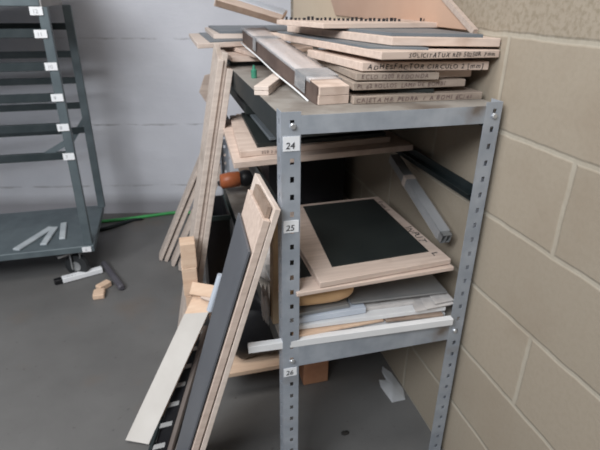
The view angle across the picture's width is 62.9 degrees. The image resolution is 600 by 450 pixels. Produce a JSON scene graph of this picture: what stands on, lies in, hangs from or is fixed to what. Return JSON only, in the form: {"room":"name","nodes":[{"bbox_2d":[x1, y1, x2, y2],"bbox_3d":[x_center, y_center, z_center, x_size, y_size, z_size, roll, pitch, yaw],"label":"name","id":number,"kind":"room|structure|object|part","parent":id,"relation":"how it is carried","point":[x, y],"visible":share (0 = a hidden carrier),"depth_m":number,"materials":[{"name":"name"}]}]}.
{"room":"workshop storage room","nodes":[
{"label":"workshop storage room","id":0,"kind":"room"},
{"bbox_2d":[0,0,290,213],"bbox_3d":[-3.498,-1.545,3.213,7.280,3.200,0.196,-1,25,-4],"label":"wall","id":1,"kind":"structure","parent":0,"point":[143,71],"depth_m":3.57,"materials":[{"name":"white paint"}]},
{"bbox_2d":[0,212,442,449],"bbox_3d":[-2.718,1.202,1.242,7.100,0.100,8.600,-6,26,-14],"label":"floor","id":2,"kind":"structure","parent":0,"point":[77,371],"depth_m":2.26,"materials":[{"name":"concrete"}]},
{"bbox_2d":[0,0,104,273],"bbox_3d":[-1.903,-0.552,2.773,1.266,1.800,0.650,-6,26,-14],"label":"trolley","id":3,"kind":"object","parent":2,"relation":"on","point":[83,222],"depth_m":2.92,"materials":[{"name":"metal"}]},
{"bbox_3d":[-1.615,0.080,2.988,0.045,0.013,0.315,6,25,11],"label":"plastic strip","id":4,"kind":"part","parent":3,"relation":"part of","materials":[{"name":"white plastic"}]},
{"bbox_3d":[-1.541,0.067,3.016,0.038,0.013,0.241,-3,25,-8],"label":"plastic strip","id":5,"kind":"part","parent":3,"relation":"part of","materials":[{"name":"white plastic"}]},
{"bbox_3d":[-1.337,-1.308,2.595,0.007,0.270,0.615,-6,26,-14],"label":"plate","id":6,"kind":"part","parent":3,"relation":"part of","materials":[{"name":"grey metal"}]},
{"bbox_3d":[-1.489,0.036,3.085,0.035,0.013,0.241,-9,27,-19],"label":"plastic strip","id":7,"kind":"part","parent":3,"relation":"part of","materials":[{"name":"white plastic"}]},
{"bbox_3d":[-1.415,0.179,2.946,0.077,0.017,0.030,-18,31,-34],"label":"brake lever","id":8,"kind":"part","parent":3,"relation":"part of","materials":[{"name":"metal"}]},
{"bbox_3d":[-1.265,-0.479,2.674,0.046,1.298,0.036,-6,26,-14],"label":"post","id":9,"kind":"part","parent":3,"relation":"part of","materials":[{"name":"metal"}]},
{"bbox_3d":[-1.390,-0.717,3.183,0.046,1.298,0.036,-6,26,-14],"label":"post","id":10,"kind":"part","parent":3,"relation":"part of","materials":[{"name":"metal"}]},
{"bbox_2d":[53,266,102,284],"bbox_3d":[-1.361,0.310,3.018,0.278,0.033,0.042,-16,29,-31],"label":"tube","id":11,"kind":"object","parent":2,"relation":"on","point":[96,270],"visible":1,"depth_m":3.00,"materials":[{"name":"white plastic"}]},
{"bbox_2d":[92,288,105,299],"bbox_3d":[-1.163,0.399,2.841,0.063,0.032,0.075,-6,26,-14],"label":"chunk","id":12,"kind":"object","parent":2,"relation":"on","point":[97,293],"visible":1,"depth_m":2.82,"materials":[{"name":"brown wood"}]},
{"bbox_2d":[96,279,111,288],"bbox_3d":[-1.166,0.360,2.916,0.045,0.038,0.085,14,28,27],"label":"chunk","id":13,"kind":"object","parent":2,"relation":"on","point":[106,283],"visible":0.8,"depth_m":2.90,"materials":[{"name":"brown wood"}]},
{"bbox_2d":[101,261,124,289],"bbox_3d":[-1.160,0.308,3.029,0.042,0.040,0.376,-17,30,-33],"label":"bar","id":14,"kind":"object","parent":2,"relation":"on","point":[108,269],"visible":1,"depth_m":2.99,"materials":[{"name":"grey metal"}]},
{"bbox_2d":[99,218,142,231],"bbox_3d":[-1.376,-0.002,3.705,0.392,0.030,0.049,-20,32,-36],"label":"hose","id":15,"kind":"object","parent":2,"relation":"on","point":[121,223],"visible":0.85,"depth_m":3.70,"materials":[{"name":"rubber"}]},
{"bbox_2d":[101,211,190,222],"bbox_3d":[-1.412,-0.049,3.804,2.108,0.023,0.110,-4,25,-10],"label":"hose","id":16,"kind":"object","parent":2,"relation":"on","point":[170,212],"visible":0.3,"depth_m":3.83,"materials":[{"name":"green rubber"}]},
{"bbox_2d":[126,282,213,443],"bbox_3d":[-0.503,0.549,2.019,0.137,0.469,0.550,11,27,22],"label":"plank","id":17,"kind":"object","parent":2,"relation":"on","point":[153,407],"visible":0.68,"depth_m":2.01,"materials":[{"name":"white wood"}]},
{"bbox_2d":[207,273,221,311],"bbox_3d":[-0.341,0.273,1.971,0.080,0.169,0.027,-6,26,-14],"label":"tube","id":18,"kind":"object","parent":17,"relation":"on","point":[218,278],"visible":0.68,"depth_m":1.96,"materials":[{"name":"white plastic"}]},
{"bbox_2d":[148,325,207,449],"bbox_3d":[-0.497,0.670,2.054,0.093,0.231,0.549,4,25,7],"label":"metal rack","id":19,"kind":"object","parent":2,"relation":"on","point":[169,429],"visible":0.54,"depth_m":1.99,"materials":[{"name":"metal"}]},
{"bbox_3d":[-0.537,0.674,2.046,0.017,0.218,0.519,4,25,7],"label":"rail","id":20,"kind":"part","parent":19,"relation":"part of","materials":[{"name":"metal"}]},
{"bbox_3d":[-0.464,0.663,2.062,0.030,0.223,0.521,4,25,7],"label":"rail","id":21,"kind":"part","parent":19,"relation":"part of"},
{"bbox_2d":[159,154,199,260],"bbox_3d":[-0.744,-0.165,3.150,0.395,0.799,0.100,-6,26,-14],"label":"board","id":22,"kind":"object","parent":2,"relation":"on","point":[193,176],"visible":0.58,"depth_m":3.15,"materials":[{"name":"brown wood"}]},
{"bbox_2d":[165,177,196,261],"bbox_3d":[-0.708,-0.150,3.139,0.386,0.781,0.100,-6,26,-14],"label":"board","id":23,"kind":"object","parent":2,"relation":"on","point":[190,199],"visible":0.48,"depth_m":3.15,"materials":[{"name":"brown wood"}]},
{"bbox_2d":[171,207,192,266],"bbox_3d":[-0.655,-0.110,3.088,0.373,0.754,0.100,-6,26,-14],"label":"board","id":24,"kind":"object","parent":2,"relation":"on","point":[186,229],"visible":0.42,"depth_m":3.14,"materials":[{"name":"brown wood"}]},
{"bbox_2d":[179,236,197,307],"bbox_3d":[-0.487,0.354,2.237,0.069,0.635,0.075,-6,26,-14],"label":"blocks","id":25,"kind":"object","parent":2,"relation":"on","point":[187,244],"visible":0.54,"depth_m":2.12,"materials":[{"name":"brown wood"}]},
{"bbox_2d":[178,43,223,325],"bbox_3d":[-0.464,-0.057,2.197,0.303,1.413,0.130,-6,26,-14],"label":"board","id":26,"kind":"object","parent":2,"relation":"on","point":[217,62],"visible":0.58,"depth_m":2.05,"materials":[{"name":"brown wood"}]},
{"bbox_2d":[199,74,209,101],"bbox_3d":[-0.532,-0.204,2.724,0.218,1.235,0.006,-6,26,-14],"label":"hardboard offcut","id":27,"kind":"object","parent":26,"relation":"attached to","point":[203,91],"visible":0.16,"depth_m":2.50,"materials":[{"name":"brown wood"}]},
{"bbox_2d":[178,154,229,270],"bbox_3d":[-0.604,-0.075,3.045,0.360,0.727,0.100,-6,26,-14],"label":"board","id":28,"kind":"object","parent":2,"relation":"on","point":[219,172],"visible":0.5,"depth_m":2.95,"materials":[{"name":"brown wood"}]},
{"bbox_2d":[196,49,227,274],"bbox_3d":[-0.445,-0.052,2.217,0.298,1.389,0.130,-6,26,-14],"label":"board","id":29,"kind":"object","parent":2,"relation":"on","point":[224,54],"visible":0.42,"depth_m":2.06,"materials":[{"name":"brown wood"}]},
{"bbox_2d":[197,66,232,282],"bbox_3d":[-0.421,-0.017,2.212,0.286,1.329,0.130,-6,26,-14],"label":"board","id":30,"kind":"object","parent":2,"relation":"on","point":[229,72],"visible":0.4,"depth_m":2.06,"materials":[{"name":"brown wood"}]},
{"bbox_2d":[205,194,230,284],"bbox_3d":[-0.449,0.172,2.665,0.138,0.605,0.288,-6,26,-14],"label":"bin","id":31,"kind":"object","parent":2,"relation":"on","point":[219,241],"visible":0.38,"depth_m":2.50,"materials":[{"name":"plastic"}]},
{"bbox_2d":[176,184,271,449],"bbox_3d":[-0.283,0.431,1.526,0.376,1.100,0.227,-6,26,-14],"label":"board","id":32,"kind":"object","parent":2,"relation":"on","point":[251,227],"visible":1,"depth_m":1.41,"materials":[{"name":"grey wood"}]},
{"bbox_2d":[175,173,280,449],"bbox_3d":[-0.263,0.416,1.559,0.358,1.099,0.287,-6,26,-14],"label":"leaning board","id":33,"kind":"object","parent":2,"relation":"on","point":[275,211],"visible":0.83,"depth_m":1.37,"materials":[{"name":"brown wood"}]},
{"bbox_2d":[208,312,328,384],"bbox_3d":[-0.156,0.548,2.389,0.530,0.160,0.590,-6,26,-14],"label":"pallet","id":34,"kind":"object","parent":2,"relation":"on","point":[317,372],"visible":0.12,"depth_m":2.13,"materials":[{"name":"brown wood"}]},
{"bbox_2d":[236,289,275,358],"bbox_3d":[-0.208,0.416,2.146,0.260,0.304,0.250,-6,26,-14],"label":"bag","id":35,"kind":"object","parent":34,"relation":"on","point":[255,329],"visible":0.22,"depth_m":2.03,"materials":[{"name":"plastic"}]},
{"bbox_2d":[341,430,348,434],"bbox_3d":[0.180,0.832,1.964,0.032,0.014,0.020,-6,26,-14],"label":"scrap","id":36,"kind":"object","parent":2,"relation":"on","point":[345,432],"visible":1,"depth_m":1.96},
{"bbox_2d":[220,48,502,449],"bbox_3d":[0.046,-0.010,2.201,0.615,1.335,1.547,-6,26,-14],"label":"shelving unit","id":37,"kind":"object","parent":2,"relation":"on","point":[276,110],"visible":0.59,"depth_m":1.44,"materials":[{"name":"metal"}]},
{"bbox_3d":[-0.421,-0.288,2.788,0.050,1.335,0.050,-6,26,-14],"label":"post","id":38,"kind":"part","parent":37,"relation":"part of","materials":[{"name":"metal"}]},
{"bbox_2d":[217,170,253,188],"bbox_3d":[-0.340,-0.249,2.649,0.197,0.128,0.195,-6,26,-14],"label":"power tool","id":39,"kind":"object","parent":37,"relation":"on","point":[244,177],"visible":0.82,"depth_m":2.56,"materials":[{"name":"orange plastic"}]},
{"bbox_2d":[236,114,248,171],"bbox_3d":[-0.104,-0.446,2.777,0.500,0.384,0.015,-6,26,-14],"label":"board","id":40,"kind":"object","parent":37,"relation":"on","point":[246,168],"visible":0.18,"depth_m":2.77,"materials":[{"name":"beige wood"}]},
{"bbox_2d":[227,59,267,65],"bbox_3d":[-0.217,-0.775,2.260,0.278,0.016,0.500,-6,26,-14],"label":"board","id":41,"kind":"object","parent":37,"relation":"on","point":[229,62],"visible":0.22,"depth_m":2.03,"materials":[{"name":"black rubber"}]},
{"bbox_2d":[220,47,308,61],"bbox_3d":[-0.191,-0.795,2.252,0.328,0.021,0.550,-6,26,-14],"label":"plywood board","id":42,"kind":"object","parent":41,"relation":"on","point":[233,56],"visible":0.2,"depth_m":2.00,"materials":[{"name":"beige wood"}]},
{"bbox_2d":[223,42,312,57],"bbox_3d":[-0.164,-0.806,2.227,0.350,0.017,0.617,-12,28,-25],"label":"plywood board","id":43,"kind":"object","parent":42,"relation":"on","point":[301,48],"visible":0.34,"depth_m":2.13,"materials":[{"name":"beige wood"}]},
{"bbox_2d":[189,32,245,48],"bbox_3d":[-0.332,-0.894,2.356,0.370,0.022,0.694,-6,26,-14],"label":"board","id":44,"kind":"object","parent":43,"relation":"on","point":[201,40],"visible":0.49,"depth_m":2.12,"materials":[{"name":"brown wood"}]},
{"bbox_2d":[205,25,286,38],"bbox_3d":[-0.237,-0.987,2.498,0.460,0.030,0.540,-6,26,-14],"label":"board","id":45,"kind":"object","parent":44,"relation":"on","point":[215,31],"visible":0.65,"depth_m":2.39,"materials":[{"name":"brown wood"}]},
{"bbox_3d":[-0.235,-0.326,1.973,0.022,0.055,1.430,-6,26,-14],"label":"rail","id":46,"kind":"part","parent":37,"relation":"part of","materials":[{"name":"metal"}]},
{"bbox_2d":[251,65,256,77],"bbox_3d":[-0.162,-0.538,1.721,0.021,0.043,0.020,-6,26,-14],"label":"glue bottle","id":47,"kind":"object","parent":37,"relation":"on","point":[253,70],"visible":1,"depth_m":1.72,"materials":[{"name":"green plastic"}]},
{"bbox_2d":[260,246,269,280],"bbox_3d":[-0.130,0.128,1.852,0.110,0.165,0.200,-6,26,-14],"label":"crumpled bag","id":48,"kind":"object","parent":37,"relation":"on","point":[264,275],"visible":0.14,"depth_m":1.76,"materials":[{"name":"grey plastic"}]},
{"bbox_2d":[261,284,269,324],"bbox_3d":[-0.114,0.263,1.616,0.024,0.160,0.070,-6,26,-14],"label":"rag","id":49,"kind":"object","parent":37,"relation":"hanging from","point":[265,301],"visible":1,"depth_m":1.59,"materials":[{"name":"grey fabric"}]},
{"bbox_2d":[254,72,285,95],"bbox_3d":[-0.089,-0.450,1.554,0.043,0.026,0.294,4,25,8],"label":"wooden bar offcut","id":50,"kind":"object","parent":37,"relation":"on","point":[272,82],"visible":0.76,"depth_m":1.46,"materials":[{"name":"brown wood"}]},
{"bbox_2d":[270,221,280,323],"bbox_3d":[-0.074,0.131,1.526,0.037,0.394,0.050,-6,26,-14],"label":"batten","id":51,"kind":"object","parent":37,"relation":"on","point":[274,294],"visible":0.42,"depth_m":1.52,"materials":[{"name":"brown wood"}]},
{"bbox_3d":[-0.034,0.323,1.485,0.050,1.335,0.050,-6,26,-14],"label":"post","id":52,"kind":"part","parent":37,"relation":"part of","materials":[{"name":"metal"}]},
{"bbox_2d":[240,28,349,104],"bbox_3d":[-0.052,-0.554,1.633,0.104,0.156,0.830,-8,26,-18],"label":"wrapped bundle","id":53,"kind":"object","parent":37,"relation":"on","point":[321,86],"visible":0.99,"depth_m":1.47,"materials":[{"name":"grey plastic"}]},
{"bbox_2d":[214,0,286,23],"bbox_3d":[-0.193,-0.892,2.016,0.251,0.116,0.642,1,25,1],"label":"board","id":54,"kind":"object","parent":53,"relation":"on","point":[253,8],"visible":0.85,"depth_m":1.88,"materials":[{"name":"brown wood"}]},
{"bbox_2d":[258,157,344,204],"bbox_3d":[-0.013,-0.325,2.583,0.403,0.329,0.410,-6,26,-14],"label":"crate","id":55,"kind":"object","parent":37,"relation":"on","point":[321,181],"visible":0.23,"depth_m":2.44,"materials":[{"name":"black plastic"}]},
{"bbox_2d":[223,119,412,168],"bbox_3d":[0.023,-0.365,1.967,0.672,0.021,0.674,-6,26,-14],"label":"plywood board","id":56,"kind":"object","parent":37,"relation":"on","point":[396,144],"visible":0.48,"depth_m":1.73,"materials":[{"name":"beige wood"}]},
{"bbox_2d":[230,113,389,157],"bbox_3d":[0.004,-0.390,1.952,0.579,0.035,0.590,-6,26,-14],"label":"board","id":57,"kind":"object","parent":56,"relation":"on","point":[250,140],"visible":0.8,"depth_m":1.76,"materials":[{"name":"brown wood"}]},
{"bbox_2d":[249,114,387,139],"bbox_3d":[-0.006,-0.520,2.163,0.470,0.010,0.990,-6,26,-14],"label":"slate board","id":58,"kind":"object","parent":57,"relation":"on","point":[270,136],"visible":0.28,"depth_m":1.77,"materials":[{"name":"stone"}]},
{"bbox_2d":[230,86,254,113],"bbox_3d":[-0.076,-0.619,2.318,0.470,0.035,0.640,-6,26,-14],"label":"board","id":59,"kind":"object","parent":58,"relation":"on","point":[234,94],"visible":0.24,"depth_m":2.10,"materials":[{"name":"rubber"}]},
{"bbox_2d":[293,0,363,18],"bbox_3d":[0.147,-1.164,2.558,0.007,0.473,1.450,-6,26,-14],"label":"sheet","id":60,"kind":"object","parent":37,"relation":"on","point":[319,9],"visible":0.21,"depth_m":2.78,"materials":[{"name":"beige wood"}]},
{"bbox_3d":[0.045,0.028,2.223,0.609,0.002,1.534,-6,26,-14],"label":"shelf","id":61,"kind":"part","parent":37,"relation":"part of","materials":[{"name":"metal"}]},
{"bbox_2d":[248,315,453,353],"bbox_3d":[0.169,0.338,1.528,0.664,0.024,0.022,-5,26,-12],"label":"bar","id":62,"kind":"object","parent":37,"relation":"on","point":[274,344],"visible":1,"depth_m":1.52,"materials":[{"name":"plastic"}]},
{"bbox_3d":[0.051,-0.607,1.927,0.609,0.002,1.534,-6,26,-14],"label":"shelf","id":63,"kind":"part","parent":37,"relation":"part of","materials":[{"name":"metal"}]},
{"bbox_2d":[291,311,444,336],"bbox_3d":[0.181,0.231,1.746,0.542,0.033,0.470,-6,26,-14],"label":"sheet","id":64,"kind":"object","parent":37,"relation":"on","point":[443,312],"depth_m":1.56,"materials":[{"name":"wood"}]},
{"bbox_3d":[0.115,0.310,1.548,0.302,0.008,0.058,-7,26,-16],"label":"wooden strip","id":65,"kind":"part","parent":64,"relation":"part of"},
{"bbox_2d":[299,305,445,329],"bbox_3d":[0.180,0.208,1.732,0.535,0.020,0.435,-6,26,-14],"label":"sheet","id":66,"kind":"object","parent":64,"relation":"on","point":[383,313],"visible":0.24,"depth_m":1.55,"materials":[{"name":"white paper"}]},
{"bbox_2d":[267,273,365,322],"bbox_3d":[0.047,0.208,1.676,0.270,0.021,0.365,-6,26,-14],"label":"panel","id":67,"kind":"object","parent":66,"relation":"on","point":[353,309],"visible":0.24,"depth_m":1.52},
{"bbox_2d":[265,265,348,315],"bbox_3d":[0.010,0.194,1.661,0.205,0.012,0.360,-6,26,-14],"label":"board","id":68,"kind":"object","parent":67,"relation":"on","point":[317,308],"visible":0.24,"depth_m":1.52,"materials":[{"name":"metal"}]},
{"bbox_2d":[278,287,353,305],"bbox_3d":[0.041,0.174,1.581,0.244,0.083,0.230,-6,26,-14],"label":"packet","id":69,"kind":"object","parent":68,"relation":"on","point":[331,296],"visible":0.16,"depth_m":1.48,"materials":[{"name":"wood"}]},
{"bbox_2d":[348,274,446,303],"bbox_3d":[0.285,0.159,1.741,0.352,0.010,0.375,-6,26,-14],"label":"metal plate","id":70,"kind":"object","parent":67,"relation":"on","point":[424,285],"visible":0.42,"depth_m":1.62,"materials":[{"name":"metal"}]},
{"bbox_2d":[364,297,414,309],"bbox_3d":[0.260,0.201,1.716,0.178,0.014,0.300,-6,26,-14],"label":"sheet","id":71,"kind":"object","parent":66,"relation":"on","point":[403,301],"visible":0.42,"depth_m":1.59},
{"bbox_2d":[412,296,449,311],"bbox_3d":[0.420,0.249,1.623,0.138,0.010,0.105,-6,26,-14],"label":"paper scrap","id":72,"kind":"object","parent":66,"relation":"on","point":[418,306],"visible":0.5,"depth_m":1.59,"materials":[{"name":"white paper"}]},
{"bbox_2d":[419,295,452,308],"bbox_3d":[0.437,0.237,1.631,0.107,0.010,0.130,-6,26,-14],"label":"paper scrap","id":73,"kind":"object","parent":72,"relation":"on","point":[427,301],"visible":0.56,"depth_m":1.59,"materials":[{"name":"white paper"}]},
{"bbox_2d":[429,293,453,303],"bbox_3d":[0.451,0.221,1.651,0.076,0.010,0.150,-6,26,-14],"label":"paper scrap","id":74,"kind":"object","parent":73,"relation":"on","point":[444,297],"visible":0.42,"depth_m":1.61,"materials":[{"name":"white paper"}]},
{"bbox_3d":[0.360,0.286,1.605,0.195,0.008,0.085,-6,26,-14],"label":"wooden strip","id":75,"kind":"part","parent":64,"relation":"part of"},
{"bbox_2d":[290,244,453,296],"bbox_3d":[0.168,0.059,1.702,0.517,0.016,0.560,-6,26,-14],"label":"board","id":76,"kind":"object","parent":37,"relation":"on","point":[308,285],"visible":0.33,"depth_m":1.47,"materials":[{"name":"brown wood"}]},
{"bbox_2d":[290,196,450,287],"bbox_3d":[0.194,0.030,1.719,0.442,0.021,0.586,-6,26,-14],"label":"board","id":77,"kind":"object","parent":76,"relation":"on","point":[351,240],"visible":1,"depth_m":1.63,"materials":[{"name":"brown wood"}]},
{"bbox_2d":[389,154,451,242],"bbox_3d":[0.423,-0.109,1.769,0.041,0.176,0.449,-6,26,-14],"label":"metal bar","id":78,"kind":"object","parent":77,"relation":"on","point":[408,180],"visible":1,"depth_m":1.73,"materials":[{"name":"aluminium"}]},
{"bbox_2d":[348,86,481,103],"bbox_3d":[0.260,-0.469,1.597,0.391,0.032,0.558,-6,26,-14],"label":"board","id":79,"kind":"object","parent":37,"relation":"on","point":[461,92],"visible":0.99,"depth_m":1.37,"materials":[{"name":"brown wood"}]},
{"bbox_2d":[315,62,465,90],"bbox_3d":[0.242,-0.485,1.561,0.343,0.022,0.499,-6,26,-14],"label":"board","id":80,"kind":"object","parent":79,"relation":"on","point":[354,85],"visible":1,"depth_m":1.35,"materials":[{"name":"brown wood"}]},
{"bbox_2d":[314,59,438,80],"bbox_3d":[0.211,-0.488,1.511,0.239,0.021,0.447,-6,26,-14],"label":"board","id":81,"kind":"object","parent":80,"relation":"on","point":[357,75],"visible":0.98,"depth_m":1.33,"materials":[{"name":"brown wood"}]},
{"bbox_2d":[308,49,488,70],"bbox_3d":[0.276,-0.502,1.484,0.419,0.026,0.378,-6,26,-14],"label":"board","id":82,"kind":"object","parent":81,"relation":"on","point":[361,63],"visible":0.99,"depth_m":1.35,"materials":[{"name":"brown wood"}]},
{"bbox_2d":[270,31,499,59],"bbox_3d":[0.216,-0.597,1.601,0.484,0.029,0.750,-6,26,-14],"label":"board","id":83,"kind":"object","parent":82,"relation":"on","point":[371,50],"visible":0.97,"depth_m":1.33,"materials":[{"name":"brown wood"}]},
{"bbox_2d":[287,25,500,46],"bbox_3d":[0.249,-0.609,1.557,0.440,0.033,0.640,-6,26,-14],"label":"board","id":84,"kind":"object","parent":83,"relation":"on","point":[385,36],"visible":0.73,"depth_m":1.34,"materials":[{"name":"brown wood"}]},
{"bbox_2d":[277,16,443,28],"bbox_3d":[0.193,-0.672,1.621,0.500,0.027,0.255,-6,26,-14],"label":"board","id":85,"kind":"object","parent":84,"relation":"on","point":[325,23],"visible":0.96,"depth_m":1.55,"materials":[{"name":"brown wood"}]},
{"bbox_2d":[331,0,477,33],"bbox_3d":[0.280,-1.069,2.042,0.016,0.407,1.698,-6,26,-14],"label":"panel","id":86,"kind":"object","parent":84,"relation":"on","point":[446,13],"visible":0.81,"depth_m":1.72,"materials":[{"name":"brown wood"}]},
{"bbox_2d":[435,70,471,77],"bbox_3d":[0.397,-0.500,1.544,0.117,0.022,0.337,-6,26,-14],"label":"board","id":87,"kind":"object","parent":80,"relation":"on","point":[442,73],"visible":0.07,"depth_m":1.40,"materials":[{"name":"brown wood"}]},
{"bbox_3d":[0.333,-0.386,2.114,0.022,0.055,1.430,-6,26,-14],"label":"rail","id":88,"kind":"part","parent":37,"relation":"part of","materials":[{"name":"metal"}]},
{"bbox_3d":[0.512,0.265,1.621,0.050,1.335,0.050,-6,26,-14],"label":"post","id":89,"kind":"part","parent":37,"relation":"part of","materials":[{"name":"metal"}]},
{"bbox_2d":[379,367,404,401],"bbox_3d":[0.403,0.712,2.218,0.095,0.014,0.225,-6,26,-14],"label":"paper","id":90,"kind":"object","parent":2,"relation":"on","point":[390,386],"visible":1,"depth_m":2.19,"materials":[{"name":"white paper"}]},
{"bbox_2d":[291,0,599,449],"bbox_3d":[0.887,-0.237,0.497,0.200,3.200,6.602,-6,26,-14],"label":"wall","id":91,"kind":"structure","parent":0,"point":[527,371],"depth_m":1.33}
]}

